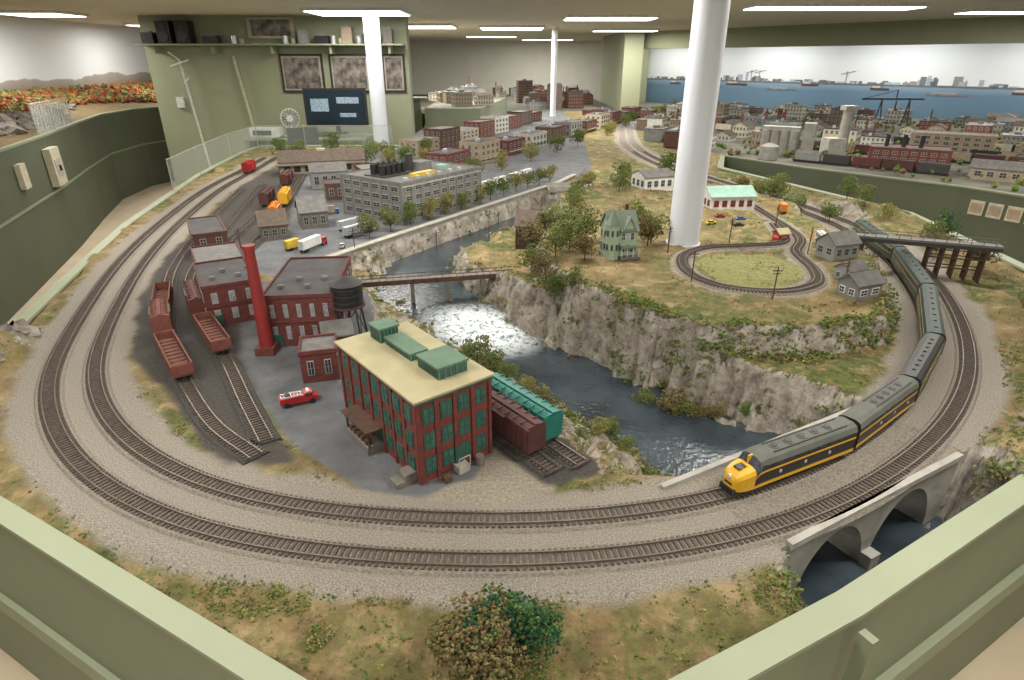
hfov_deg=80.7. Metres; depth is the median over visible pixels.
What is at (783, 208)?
truck
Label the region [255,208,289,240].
house
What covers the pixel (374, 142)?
tree
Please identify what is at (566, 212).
tree
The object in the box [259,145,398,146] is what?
fascia
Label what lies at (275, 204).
freight boxcar
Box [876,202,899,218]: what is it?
tree
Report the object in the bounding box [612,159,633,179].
tree
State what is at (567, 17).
fluorescent light
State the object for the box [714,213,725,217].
parked car
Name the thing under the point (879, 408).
car
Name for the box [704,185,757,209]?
teal-roofed market
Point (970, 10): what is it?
fluorescent light
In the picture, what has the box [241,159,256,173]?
red caboose
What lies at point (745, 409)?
tree
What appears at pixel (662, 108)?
tree
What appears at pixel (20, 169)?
box
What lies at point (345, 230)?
truck
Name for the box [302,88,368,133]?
screen
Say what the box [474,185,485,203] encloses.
tree
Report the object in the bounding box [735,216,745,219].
parked car
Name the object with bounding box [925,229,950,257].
autumn tree
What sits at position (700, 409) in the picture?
autumn tree
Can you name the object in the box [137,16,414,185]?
wall
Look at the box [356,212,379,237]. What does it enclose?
tree
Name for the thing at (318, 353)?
house
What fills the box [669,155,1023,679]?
fascia
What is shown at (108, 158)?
fascia
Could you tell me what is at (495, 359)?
tree
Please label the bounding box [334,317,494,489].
building
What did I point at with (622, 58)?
column
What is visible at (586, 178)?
tree
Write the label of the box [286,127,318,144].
office chair
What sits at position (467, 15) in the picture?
ceiling
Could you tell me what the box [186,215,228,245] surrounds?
warehouse
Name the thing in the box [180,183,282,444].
track
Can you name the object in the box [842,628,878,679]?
post
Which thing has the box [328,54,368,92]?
framed photograph
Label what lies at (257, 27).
poster
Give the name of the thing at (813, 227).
utility pole
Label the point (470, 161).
tree
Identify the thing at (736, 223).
parked car
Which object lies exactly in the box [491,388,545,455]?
brown boxcar
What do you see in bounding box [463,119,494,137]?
building
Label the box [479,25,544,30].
fluorescent light
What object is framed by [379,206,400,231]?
tree
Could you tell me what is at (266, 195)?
freight boxcar
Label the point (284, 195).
freight boxcar
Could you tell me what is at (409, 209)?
tree
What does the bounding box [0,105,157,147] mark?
bench
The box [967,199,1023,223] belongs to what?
card holder
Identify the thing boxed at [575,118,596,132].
building
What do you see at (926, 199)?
fascia
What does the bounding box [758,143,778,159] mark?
storage tank
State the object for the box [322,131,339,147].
tree
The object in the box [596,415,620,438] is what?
tree
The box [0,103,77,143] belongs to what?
hills
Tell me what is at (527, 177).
tree
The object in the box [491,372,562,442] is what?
teal boxcar
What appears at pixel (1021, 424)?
rock outcrop
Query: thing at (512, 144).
building
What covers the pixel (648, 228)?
autumn tree
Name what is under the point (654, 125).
district
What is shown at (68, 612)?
fascia
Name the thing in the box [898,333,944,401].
car
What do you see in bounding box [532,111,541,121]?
building
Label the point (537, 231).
autumn tree
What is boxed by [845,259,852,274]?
utility pole
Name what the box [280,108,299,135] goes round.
desk fan
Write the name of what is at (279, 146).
tree
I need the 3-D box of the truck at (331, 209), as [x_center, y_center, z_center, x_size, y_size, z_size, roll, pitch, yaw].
[-1.300,-0.931,4.309,0.120,0.058,0.036,-9,26,-18]
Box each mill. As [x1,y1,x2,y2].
[193,256,254,325]
[263,255,351,346]
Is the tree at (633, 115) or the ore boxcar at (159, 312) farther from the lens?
the tree at (633, 115)
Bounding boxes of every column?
[362,15,388,144]
[550,27,557,115]
[600,32,644,109]
[666,0,730,247]
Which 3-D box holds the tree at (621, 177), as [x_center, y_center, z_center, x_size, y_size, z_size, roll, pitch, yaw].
[0.813,-1.160,4.468,0.158,0.200,0.134,-15,29,-28]
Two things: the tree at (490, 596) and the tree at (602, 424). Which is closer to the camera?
the tree at (490, 596)
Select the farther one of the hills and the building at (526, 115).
the building at (526, 115)
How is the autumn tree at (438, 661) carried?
on the terrain
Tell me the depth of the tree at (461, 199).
4.39 m
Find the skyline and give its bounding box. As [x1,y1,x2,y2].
[647,70,1023,96]
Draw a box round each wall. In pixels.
[0,16,151,90]
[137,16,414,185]
[326,174,576,255]
[409,41,602,118]
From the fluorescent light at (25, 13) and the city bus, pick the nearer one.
the city bus
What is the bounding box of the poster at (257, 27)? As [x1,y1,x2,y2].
[245,17,295,38]
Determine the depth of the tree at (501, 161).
5.96 m
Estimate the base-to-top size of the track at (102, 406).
0.026 m
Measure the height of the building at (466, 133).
0.232 m
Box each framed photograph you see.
[278,54,325,92]
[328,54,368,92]
[382,54,406,92]
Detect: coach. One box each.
[853,219,906,259]
[890,246,936,298]
[916,283,945,354]
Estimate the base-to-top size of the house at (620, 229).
0.280 m
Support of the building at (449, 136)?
on the terrain
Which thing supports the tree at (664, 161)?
on the terrain
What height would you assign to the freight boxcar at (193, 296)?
0.104 m
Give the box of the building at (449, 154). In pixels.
[424,147,469,164]
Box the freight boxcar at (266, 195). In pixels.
[258,186,275,205]
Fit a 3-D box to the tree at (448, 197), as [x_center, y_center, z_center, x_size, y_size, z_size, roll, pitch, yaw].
[-0.473,-0.959,4.280,0.142,0.197,0.153,-6,26,-12]
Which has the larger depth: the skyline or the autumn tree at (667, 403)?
the skyline
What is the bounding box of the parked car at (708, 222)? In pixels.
[705,220,716,224]
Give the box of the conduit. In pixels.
[232,56,254,125]
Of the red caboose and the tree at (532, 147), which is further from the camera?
the tree at (532, 147)
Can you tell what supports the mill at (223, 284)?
on the terrain
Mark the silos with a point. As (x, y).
(785, 137)
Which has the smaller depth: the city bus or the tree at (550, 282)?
the tree at (550, 282)
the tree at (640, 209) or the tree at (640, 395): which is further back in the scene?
the tree at (640, 209)
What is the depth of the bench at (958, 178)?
6.33 m
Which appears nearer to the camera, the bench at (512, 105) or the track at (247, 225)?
the track at (247, 225)
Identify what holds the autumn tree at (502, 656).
on the terrain
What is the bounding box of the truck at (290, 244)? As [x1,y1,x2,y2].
[283,237,298,250]
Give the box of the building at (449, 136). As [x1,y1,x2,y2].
[423,125,459,148]
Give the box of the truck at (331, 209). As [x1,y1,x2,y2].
[327,205,338,213]
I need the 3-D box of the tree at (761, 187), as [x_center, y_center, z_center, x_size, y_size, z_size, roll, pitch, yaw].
[1.897,-1.141,4.648,0.172,0.209,0.172,9,26,19]
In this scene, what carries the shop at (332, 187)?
on the terrain
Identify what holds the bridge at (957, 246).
on the terrain
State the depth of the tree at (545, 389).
2.23 m
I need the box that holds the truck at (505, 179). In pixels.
[493,175,508,184]
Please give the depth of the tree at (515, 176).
4.97 m
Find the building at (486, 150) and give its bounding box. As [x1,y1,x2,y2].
[459,137,499,163]
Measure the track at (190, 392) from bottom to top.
0.026 m
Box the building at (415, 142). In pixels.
[398,136,438,157]
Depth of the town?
10.26 m
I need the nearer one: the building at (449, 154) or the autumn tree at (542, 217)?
the autumn tree at (542, 217)
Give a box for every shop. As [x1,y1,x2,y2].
[307,161,347,188]
[322,178,341,200]
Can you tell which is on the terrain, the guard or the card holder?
the guard
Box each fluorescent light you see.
[0,10,89,16]
[122,22,139,26]
[300,7,412,15]
[408,23,457,28]
[465,35,516,37]
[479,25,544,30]
[521,38,573,40]
[562,14,660,20]
[591,28,659,31]
[740,3,931,10]
[951,8,1023,13]
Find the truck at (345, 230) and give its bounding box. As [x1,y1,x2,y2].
[342,222,372,237]
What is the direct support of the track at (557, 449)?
on the terrain
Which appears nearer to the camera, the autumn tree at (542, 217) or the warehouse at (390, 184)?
the autumn tree at (542, 217)
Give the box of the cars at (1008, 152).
[715,123,1023,175]
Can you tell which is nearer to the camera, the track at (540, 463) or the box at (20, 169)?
the track at (540, 463)
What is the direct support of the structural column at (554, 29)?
on the terrain
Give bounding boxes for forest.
[0,80,156,113]
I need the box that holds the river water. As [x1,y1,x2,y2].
[374,209,942,606]
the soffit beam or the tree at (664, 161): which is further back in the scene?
the soffit beam
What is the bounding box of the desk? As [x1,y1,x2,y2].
[242,132,373,148]
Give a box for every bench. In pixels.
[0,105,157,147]
[413,94,616,113]
[639,102,1023,194]
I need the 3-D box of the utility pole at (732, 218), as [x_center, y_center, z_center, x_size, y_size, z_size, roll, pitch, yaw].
[1.200,-0.591,3.309,0.040,0.160,0.005,-13,28,-25]
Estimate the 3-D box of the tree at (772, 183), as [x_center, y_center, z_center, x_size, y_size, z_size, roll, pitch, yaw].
[1.849,-1.068,4.226,0.170,0.216,0.145,12,27,24]
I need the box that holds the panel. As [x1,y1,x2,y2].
[28,97,72,133]
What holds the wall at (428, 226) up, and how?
on the terrain
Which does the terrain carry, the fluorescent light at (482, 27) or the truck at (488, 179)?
the truck at (488, 179)
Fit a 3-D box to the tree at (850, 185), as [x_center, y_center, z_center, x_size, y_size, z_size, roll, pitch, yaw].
[2.391,-1.072,4.296,0.159,0.201,0.126,-18,31,-34]
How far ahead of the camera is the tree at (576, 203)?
3.86 m
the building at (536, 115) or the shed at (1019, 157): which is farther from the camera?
the building at (536, 115)
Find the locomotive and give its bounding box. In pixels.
[719,416,857,495]
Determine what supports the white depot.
on the terrain
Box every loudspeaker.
[154,20,176,43]
[172,20,196,43]
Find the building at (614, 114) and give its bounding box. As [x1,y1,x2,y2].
[599,110,621,123]
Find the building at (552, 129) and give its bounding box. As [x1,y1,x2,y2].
[535,124,565,142]
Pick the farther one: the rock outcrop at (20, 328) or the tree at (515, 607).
the rock outcrop at (20, 328)
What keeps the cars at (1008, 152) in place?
on the bench at (958, 178)
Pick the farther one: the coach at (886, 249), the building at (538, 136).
the building at (538, 136)
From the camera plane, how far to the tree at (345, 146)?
6.22 m
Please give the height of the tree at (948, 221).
0.214 m
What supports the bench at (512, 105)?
on the floor
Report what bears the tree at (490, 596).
on the terrain
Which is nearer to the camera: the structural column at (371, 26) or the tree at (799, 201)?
the tree at (799, 201)
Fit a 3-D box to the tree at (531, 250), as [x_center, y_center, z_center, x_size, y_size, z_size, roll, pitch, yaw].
[0.096,-0.399,3.064,0.154,0.187,0.154,15,29,29]
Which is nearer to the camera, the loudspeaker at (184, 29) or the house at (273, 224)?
the house at (273, 224)
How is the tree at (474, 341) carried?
on the terrain
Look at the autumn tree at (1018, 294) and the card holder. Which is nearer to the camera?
the autumn tree at (1018, 294)
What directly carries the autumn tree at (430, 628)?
on the terrain
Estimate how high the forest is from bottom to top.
0.344 m
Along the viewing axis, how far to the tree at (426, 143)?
6.75 m
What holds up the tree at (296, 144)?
on the terrain
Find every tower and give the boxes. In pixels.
[328,276,367,333]
[819,105,858,153]
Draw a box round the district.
[582,107,717,148]
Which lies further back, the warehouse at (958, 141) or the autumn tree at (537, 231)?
the warehouse at (958, 141)
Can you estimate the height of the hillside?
0.235 m
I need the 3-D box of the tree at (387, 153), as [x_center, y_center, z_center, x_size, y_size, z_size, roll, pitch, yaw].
[-1.290,-1.894,6.276,0.234,0.238,0.200,-14,28,-28]
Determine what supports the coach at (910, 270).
on the track at (102, 406)
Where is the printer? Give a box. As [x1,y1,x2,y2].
[249,127,283,136]
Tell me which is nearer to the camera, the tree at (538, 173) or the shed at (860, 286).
the shed at (860, 286)
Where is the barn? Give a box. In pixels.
[514,209,540,248]
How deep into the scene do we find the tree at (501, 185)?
4.84 m
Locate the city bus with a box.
[815,230,825,241]
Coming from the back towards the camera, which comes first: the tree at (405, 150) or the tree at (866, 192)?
the tree at (405, 150)
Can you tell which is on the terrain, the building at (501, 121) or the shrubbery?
the building at (501, 121)
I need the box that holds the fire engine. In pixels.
[278,387,318,407]
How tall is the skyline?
0.405 m
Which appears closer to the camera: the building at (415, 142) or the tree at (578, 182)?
the tree at (578, 182)
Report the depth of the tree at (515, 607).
1.07 m
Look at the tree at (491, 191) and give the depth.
4.69 m
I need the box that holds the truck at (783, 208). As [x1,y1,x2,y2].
[777,202,787,212]
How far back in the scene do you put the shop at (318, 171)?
5.14 m
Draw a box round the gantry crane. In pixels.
[862,90,924,125]
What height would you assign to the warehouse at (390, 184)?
0.450 m
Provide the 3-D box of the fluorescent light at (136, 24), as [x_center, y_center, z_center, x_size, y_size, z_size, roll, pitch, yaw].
[-5.900,-5.194,9.937,0.760,0.045,0.460,0,25,0]
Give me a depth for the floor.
2.00 m
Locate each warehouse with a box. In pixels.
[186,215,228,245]
[339,153,481,224]
[908,129,997,151]
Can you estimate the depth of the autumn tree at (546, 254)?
2.86 m
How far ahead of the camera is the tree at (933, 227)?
3.38 m
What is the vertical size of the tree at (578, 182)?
0.185 m
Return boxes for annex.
[190,241,243,262]
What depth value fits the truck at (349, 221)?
3.87 m
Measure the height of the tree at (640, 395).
0.126 m
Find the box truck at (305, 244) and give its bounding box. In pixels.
[297,234,326,252]
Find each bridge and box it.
[354,266,513,302]
[546,181,596,192]
[660,408,968,592]
[839,227,1004,283]
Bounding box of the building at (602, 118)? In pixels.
[586,112,609,128]
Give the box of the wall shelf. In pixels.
[134,44,404,53]
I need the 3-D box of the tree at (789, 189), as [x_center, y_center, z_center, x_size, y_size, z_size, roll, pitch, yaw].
[1.966,-1.067,4.455,0.188,0.223,0.158,-11,27,-23]
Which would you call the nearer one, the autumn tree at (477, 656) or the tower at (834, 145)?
the autumn tree at (477, 656)
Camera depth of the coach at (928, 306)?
2.37 m
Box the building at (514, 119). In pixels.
[503,114,520,128]
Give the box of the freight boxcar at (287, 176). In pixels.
[279,169,293,185]
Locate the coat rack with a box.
[167,52,210,166]
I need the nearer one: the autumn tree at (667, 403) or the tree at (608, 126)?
the autumn tree at (667, 403)
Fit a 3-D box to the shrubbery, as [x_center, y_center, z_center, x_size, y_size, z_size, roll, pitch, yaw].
[5.759,-3.079,8.924,6.615,0.138,9.283,0,25,0]
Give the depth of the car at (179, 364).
2.12 m
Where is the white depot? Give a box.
[631,168,674,190]
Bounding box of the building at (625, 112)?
[621,110,631,121]
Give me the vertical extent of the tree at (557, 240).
0.185 m
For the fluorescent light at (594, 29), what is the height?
0.045 m
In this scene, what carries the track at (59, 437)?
on the terrain
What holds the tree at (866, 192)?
on the terrain
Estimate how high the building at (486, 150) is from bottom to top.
0.299 m
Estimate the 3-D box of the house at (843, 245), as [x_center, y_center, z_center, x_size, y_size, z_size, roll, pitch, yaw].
[1.633,-0.454,3.031,0.166,0.191,0.136,-8,26,-16]
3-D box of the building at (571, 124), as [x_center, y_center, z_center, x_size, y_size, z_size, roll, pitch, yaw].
[0.821,-3.040,8.723,0.283,0.290,0.426,13,28,25]
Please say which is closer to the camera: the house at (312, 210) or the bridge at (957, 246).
the bridge at (957, 246)
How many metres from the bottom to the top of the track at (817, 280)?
0.026 m
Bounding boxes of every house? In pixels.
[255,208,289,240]
[295,194,328,229]
[297,332,339,383]
[598,204,641,260]
[814,230,862,260]
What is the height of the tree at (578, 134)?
0.259 m
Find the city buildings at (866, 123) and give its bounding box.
[651,99,1023,146]
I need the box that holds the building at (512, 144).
[497,136,525,155]
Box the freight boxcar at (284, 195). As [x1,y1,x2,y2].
[277,186,291,205]
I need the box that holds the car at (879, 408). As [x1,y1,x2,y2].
[839,375,918,447]
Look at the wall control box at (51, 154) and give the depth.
5.69 m
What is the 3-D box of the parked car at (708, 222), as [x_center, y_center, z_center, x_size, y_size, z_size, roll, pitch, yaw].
[1.200,-0.711,3.639,0.064,0.023,0.030,-9,26,-18]
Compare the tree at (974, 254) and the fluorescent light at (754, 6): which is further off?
the fluorescent light at (754, 6)
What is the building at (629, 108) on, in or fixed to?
on the terrain
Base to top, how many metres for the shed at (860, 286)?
0.171 m
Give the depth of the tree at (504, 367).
2.29 m
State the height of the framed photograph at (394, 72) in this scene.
0.500 m
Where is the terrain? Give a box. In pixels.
[0,111,1023,679]
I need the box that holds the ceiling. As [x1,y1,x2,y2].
[0,0,1023,40]
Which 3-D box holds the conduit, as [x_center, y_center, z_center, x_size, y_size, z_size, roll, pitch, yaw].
[-3.810,-3.509,8.569,0.154,0.954,0.040,0,25,0]
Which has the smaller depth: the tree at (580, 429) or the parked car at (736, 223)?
the tree at (580, 429)
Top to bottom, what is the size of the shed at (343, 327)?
0.186 m
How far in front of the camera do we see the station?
5.81 m
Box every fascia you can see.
[0,106,174,324]
[0,147,306,679]
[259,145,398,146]
[413,97,506,132]
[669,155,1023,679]
[718,154,1023,262]
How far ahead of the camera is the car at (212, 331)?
2.30 m
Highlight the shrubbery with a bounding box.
[643,108,1023,191]
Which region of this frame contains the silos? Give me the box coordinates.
[759,122,817,155]
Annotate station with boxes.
[275,147,368,174]
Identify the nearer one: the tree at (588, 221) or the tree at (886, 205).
the tree at (588, 221)
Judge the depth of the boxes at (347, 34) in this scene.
8.15 m
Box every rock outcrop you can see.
[0,318,40,361]
[993,411,1023,459]
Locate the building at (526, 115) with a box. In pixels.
[507,110,531,125]
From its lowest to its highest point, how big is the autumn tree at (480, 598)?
0.179 m
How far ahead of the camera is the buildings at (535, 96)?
14.45 m
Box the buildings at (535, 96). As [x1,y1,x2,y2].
[477,79,592,109]
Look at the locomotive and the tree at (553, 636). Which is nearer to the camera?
the tree at (553, 636)
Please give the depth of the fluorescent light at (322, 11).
6.95 m
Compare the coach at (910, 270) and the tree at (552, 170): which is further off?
the tree at (552, 170)
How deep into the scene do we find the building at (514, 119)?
9.73 m
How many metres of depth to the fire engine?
1.92 m
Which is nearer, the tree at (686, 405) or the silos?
the tree at (686, 405)
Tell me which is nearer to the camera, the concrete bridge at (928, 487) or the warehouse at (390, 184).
the concrete bridge at (928, 487)
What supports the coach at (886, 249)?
on the track at (102, 406)
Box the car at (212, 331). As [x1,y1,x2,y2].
[192,311,232,353]
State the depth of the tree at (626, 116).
9.89 m
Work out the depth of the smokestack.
2.18 m
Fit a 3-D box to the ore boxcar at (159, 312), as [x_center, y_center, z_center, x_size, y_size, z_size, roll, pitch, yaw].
[-1.399,-0.088,2.405,0.074,0.104,0.228,-13,28,-26]
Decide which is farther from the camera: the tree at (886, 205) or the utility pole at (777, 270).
the tree at (886, 205)
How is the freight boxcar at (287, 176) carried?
on the track at (247, 225)
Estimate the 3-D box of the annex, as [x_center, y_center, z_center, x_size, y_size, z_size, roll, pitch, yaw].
[-1.422,-0.324,2.954,0.216,0.220,0.336,-14,28,-27]
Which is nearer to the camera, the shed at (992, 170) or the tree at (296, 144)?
the shed at (992, 170)
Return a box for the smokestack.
[241,243,280,355]
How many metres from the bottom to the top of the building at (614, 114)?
0.293 m
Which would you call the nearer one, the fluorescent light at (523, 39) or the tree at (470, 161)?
the tree at (470, 161)
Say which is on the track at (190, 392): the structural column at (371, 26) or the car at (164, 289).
the car at (164, 289)
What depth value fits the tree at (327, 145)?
6.32 m
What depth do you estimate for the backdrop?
11.86 m
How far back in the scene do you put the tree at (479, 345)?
2.40 m
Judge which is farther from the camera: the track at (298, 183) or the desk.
the desk
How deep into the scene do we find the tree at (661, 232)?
3.23 m
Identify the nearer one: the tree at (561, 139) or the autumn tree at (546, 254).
the autumn tree at (546, 254)
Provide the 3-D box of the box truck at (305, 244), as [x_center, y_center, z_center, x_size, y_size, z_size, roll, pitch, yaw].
[-1.159,-0.568,3.512,0.038,0.070,0.225,9,26,18]
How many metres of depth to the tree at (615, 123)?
9.32 m
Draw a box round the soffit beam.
[644,16,1023,48]
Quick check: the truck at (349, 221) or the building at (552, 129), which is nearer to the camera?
the truck at (349, 221)
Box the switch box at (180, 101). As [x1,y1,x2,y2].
[176,97,185,107]
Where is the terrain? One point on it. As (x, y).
(318, 428)
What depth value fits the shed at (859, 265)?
2.70 m
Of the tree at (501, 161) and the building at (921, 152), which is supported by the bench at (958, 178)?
the building at (921, 152)
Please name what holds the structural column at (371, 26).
on the floor
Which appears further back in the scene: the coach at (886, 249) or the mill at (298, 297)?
the coach at (886, 249)
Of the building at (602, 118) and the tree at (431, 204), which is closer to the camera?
the tree at (431, 204)
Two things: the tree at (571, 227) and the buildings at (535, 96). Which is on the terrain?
the tree at (571, 227)
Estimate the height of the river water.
0.104 m
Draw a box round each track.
[34,121,981,577]
[82,123,938,533]
[154,188,269,465]
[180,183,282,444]
[228,174,299,241]
[243,174,306,252]
[492,429,563,478]
[542,438,590,471]
[672,204,827,295]
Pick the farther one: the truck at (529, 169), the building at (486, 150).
the building at (486, 150)
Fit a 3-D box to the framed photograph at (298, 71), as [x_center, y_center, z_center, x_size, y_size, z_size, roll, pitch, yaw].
[-2.950,-3.755,8.493,0.600,0.500,0.030,0,25,0]
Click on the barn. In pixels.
(525, 215)
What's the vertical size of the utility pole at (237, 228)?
0.160 m
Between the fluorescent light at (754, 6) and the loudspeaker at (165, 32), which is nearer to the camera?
the fluorescent light at (754, 6)
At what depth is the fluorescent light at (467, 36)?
14.54 m
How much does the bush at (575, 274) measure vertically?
0.144 m
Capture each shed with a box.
[319,318,354,339]
[771,227,791,240]
[833,259,869,277]
[836,269,886,300]
[967,158,1023,182]
[1014,153,1023,161]
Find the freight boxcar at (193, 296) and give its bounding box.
[182,279,204,317]
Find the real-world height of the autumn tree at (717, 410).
0.106 m
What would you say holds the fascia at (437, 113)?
on the floor
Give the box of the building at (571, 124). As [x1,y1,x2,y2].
[554,119,582,137]
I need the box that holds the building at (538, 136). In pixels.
[513,130,546,148]
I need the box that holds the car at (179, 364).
[153,329,194,379]
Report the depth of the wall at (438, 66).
19.09 m
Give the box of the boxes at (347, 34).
[140,26,393,43]
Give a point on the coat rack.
(178, 59)
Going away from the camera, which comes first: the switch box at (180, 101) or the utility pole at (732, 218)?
the utility pole at (732, 218)
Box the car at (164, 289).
[150,281,172,310]
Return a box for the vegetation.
[0,183,1023,679]
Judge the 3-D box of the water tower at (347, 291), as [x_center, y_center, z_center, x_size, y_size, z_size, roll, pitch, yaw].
[-0.630,-0.121,2.325,0.132,0.263,0.132,0,25,0]
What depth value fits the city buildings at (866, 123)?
9.36 m
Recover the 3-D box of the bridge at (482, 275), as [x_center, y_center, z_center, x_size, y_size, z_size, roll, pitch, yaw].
[-0.399,-0.239,3.103,0.820,0.221,0.058,-5,25,-11]
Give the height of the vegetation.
0.391 m
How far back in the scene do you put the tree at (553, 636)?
1.08 m
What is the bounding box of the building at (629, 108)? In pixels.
[621,106,641,118]
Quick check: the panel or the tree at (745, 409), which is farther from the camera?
the panel
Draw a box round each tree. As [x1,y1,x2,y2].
[270,137,287,156]
[287,139,306,149]
[321,143,333,148]
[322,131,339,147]
[339,140,357,147]
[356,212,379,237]
[358,144,377,162]
[367,140,381,154]
[378,147,399,161]
[379,140,398,154]
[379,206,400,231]
[397,145,414,161]
[398,200,418,224]
[417,145,432,158]
[419,196,438,219]
[420,136,431,149]
[422,594,477,662]
[427,608,501,671]
[436,192,453,213]
[442,608,522,679]
[451,585,514,660]
[453,598,542,679]
[455,191,472,208]
[458,341,476,357]
[462,334,493,364]
[463,156,484,170]
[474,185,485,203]
[477,581,538,642]
[478,348,504,371]
[480,641,531,679]
[482,178,501,199]
[494,148,508,170]
[495,176,510,195]
[496,362,519,378]
[498,590,564,661]
[506,171,525,191]
[515,243,549,271]
[515,613,551,651]
[516,218,545,247]
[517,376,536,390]
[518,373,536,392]
[520,139,539,160]
[522,170,537,183]
[529,250,562,280]
[531,167,548,180]
[533,383,550,399]
[535,208,560,230]
[540,227,573,256]
[541,273,566,300]
[542,164,557,181]
[545,205,576,231]
[547,134,564,152]
[549,213,589,249]
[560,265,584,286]
[565,184,586,207]
[568,177,584,193]
[569,129,584,145]
[571,231,596,260]
[573,427,587,440]
[576,204,603,234]
[577,169,596,187]
[590,416,611,433]
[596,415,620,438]
[603,123,615,134]
[607,119,618,128]
[610,169,631,192]
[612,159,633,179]
[617,435,636,451]
[618,199,653,221]
[619,114,630,126]
[627,111,637,121]
[631,388,660,404]
[637,212,658,245]
[638,213,670,242]
[656,386,687,414]
[657,149,676,170]
[658,104,666,111]
[673,399,698,416]
[690,400,712,419]
[708,398,729,417]
[731,173,749,184]
[737,400,750,417]
[751,178,768,193]
[764,172,790,196]
[765,181,790,198]
[783,194,807,212]
[820,200,843,220]
[835,175,858,198]
[855,184,876,206]
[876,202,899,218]
[918,221,947,238]
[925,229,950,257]
[932,208,963,237]
[962,242,1001,262]
[1017,290,1023,311]
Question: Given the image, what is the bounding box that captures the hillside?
[62,92,157,115]
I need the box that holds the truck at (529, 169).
[520,168,534,175]
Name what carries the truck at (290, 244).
on the terrain
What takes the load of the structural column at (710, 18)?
on the terrain
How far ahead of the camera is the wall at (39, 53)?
9.48 m
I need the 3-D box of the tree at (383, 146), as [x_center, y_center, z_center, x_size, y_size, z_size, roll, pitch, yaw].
[-1.345,-2.074,6.643,0.209,0.250,0.182,20,32,36]
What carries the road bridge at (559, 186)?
on the terrain
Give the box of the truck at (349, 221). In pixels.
[337,216,367,230]
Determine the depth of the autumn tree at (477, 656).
1.02 m
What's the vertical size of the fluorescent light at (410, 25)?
0.045 m
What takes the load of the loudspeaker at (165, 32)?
on the wall shelf
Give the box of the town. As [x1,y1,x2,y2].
[428,76,493,105]
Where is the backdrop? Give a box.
[645,43,1023,120]
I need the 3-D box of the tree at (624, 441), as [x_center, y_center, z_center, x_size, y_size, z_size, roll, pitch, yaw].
[0.362,0.329,1.896,0.061,0.071,0.062,-8,26,-16]
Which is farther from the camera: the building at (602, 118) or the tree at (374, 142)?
the building at (602, 118)
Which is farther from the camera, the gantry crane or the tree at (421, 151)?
the gantry crane
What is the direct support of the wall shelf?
attached to the wall at (218, 100)
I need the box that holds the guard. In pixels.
[165,125,392,189]
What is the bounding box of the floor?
[0,119,1023,679]
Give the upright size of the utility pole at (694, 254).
0.160 m
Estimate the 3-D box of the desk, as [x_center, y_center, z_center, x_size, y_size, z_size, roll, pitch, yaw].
[-2.850,-2.553,8.682,1.700,0.820,0.600,0,25,0]
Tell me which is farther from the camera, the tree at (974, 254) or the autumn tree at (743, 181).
the autumn tree at (743, 181)
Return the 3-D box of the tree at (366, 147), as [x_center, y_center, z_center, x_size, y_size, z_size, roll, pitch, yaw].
[-1.477,-1.872,6.185,0.201,0.283,0.240,17,30,33]
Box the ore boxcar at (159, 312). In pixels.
[148,298,173,333]
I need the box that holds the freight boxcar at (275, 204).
[267,200,282,209]
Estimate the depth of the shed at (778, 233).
3.30 m
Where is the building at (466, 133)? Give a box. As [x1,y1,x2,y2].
[460,127,478,140]
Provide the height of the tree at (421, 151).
0.228 m
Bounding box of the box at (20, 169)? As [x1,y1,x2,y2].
[13,163,31,189]
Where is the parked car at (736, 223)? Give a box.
[732,222,743,225]
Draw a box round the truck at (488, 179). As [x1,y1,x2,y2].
[482,179,494,189]
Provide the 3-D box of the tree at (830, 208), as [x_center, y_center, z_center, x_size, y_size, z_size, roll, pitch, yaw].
[2.154,-0.852,4.069,0.149,0.178,0.130,20,32,37]
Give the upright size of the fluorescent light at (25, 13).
0.045 m
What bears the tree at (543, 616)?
on the terrain
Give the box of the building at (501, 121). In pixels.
[480,115,508,133]
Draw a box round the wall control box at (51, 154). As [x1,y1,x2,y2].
[41,146,67,186]
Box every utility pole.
[234,228,241,249]
[667,226,672,252]
[690,251,698,280]
[729,218,734,242]
[772,267,782,299]
[807,227,813,253]
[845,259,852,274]
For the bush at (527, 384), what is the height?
0.097 m
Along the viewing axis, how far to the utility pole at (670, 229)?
3.06 m
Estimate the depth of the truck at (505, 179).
5.31 m
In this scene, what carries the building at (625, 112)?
on the terrain
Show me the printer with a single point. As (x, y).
(260, 131)

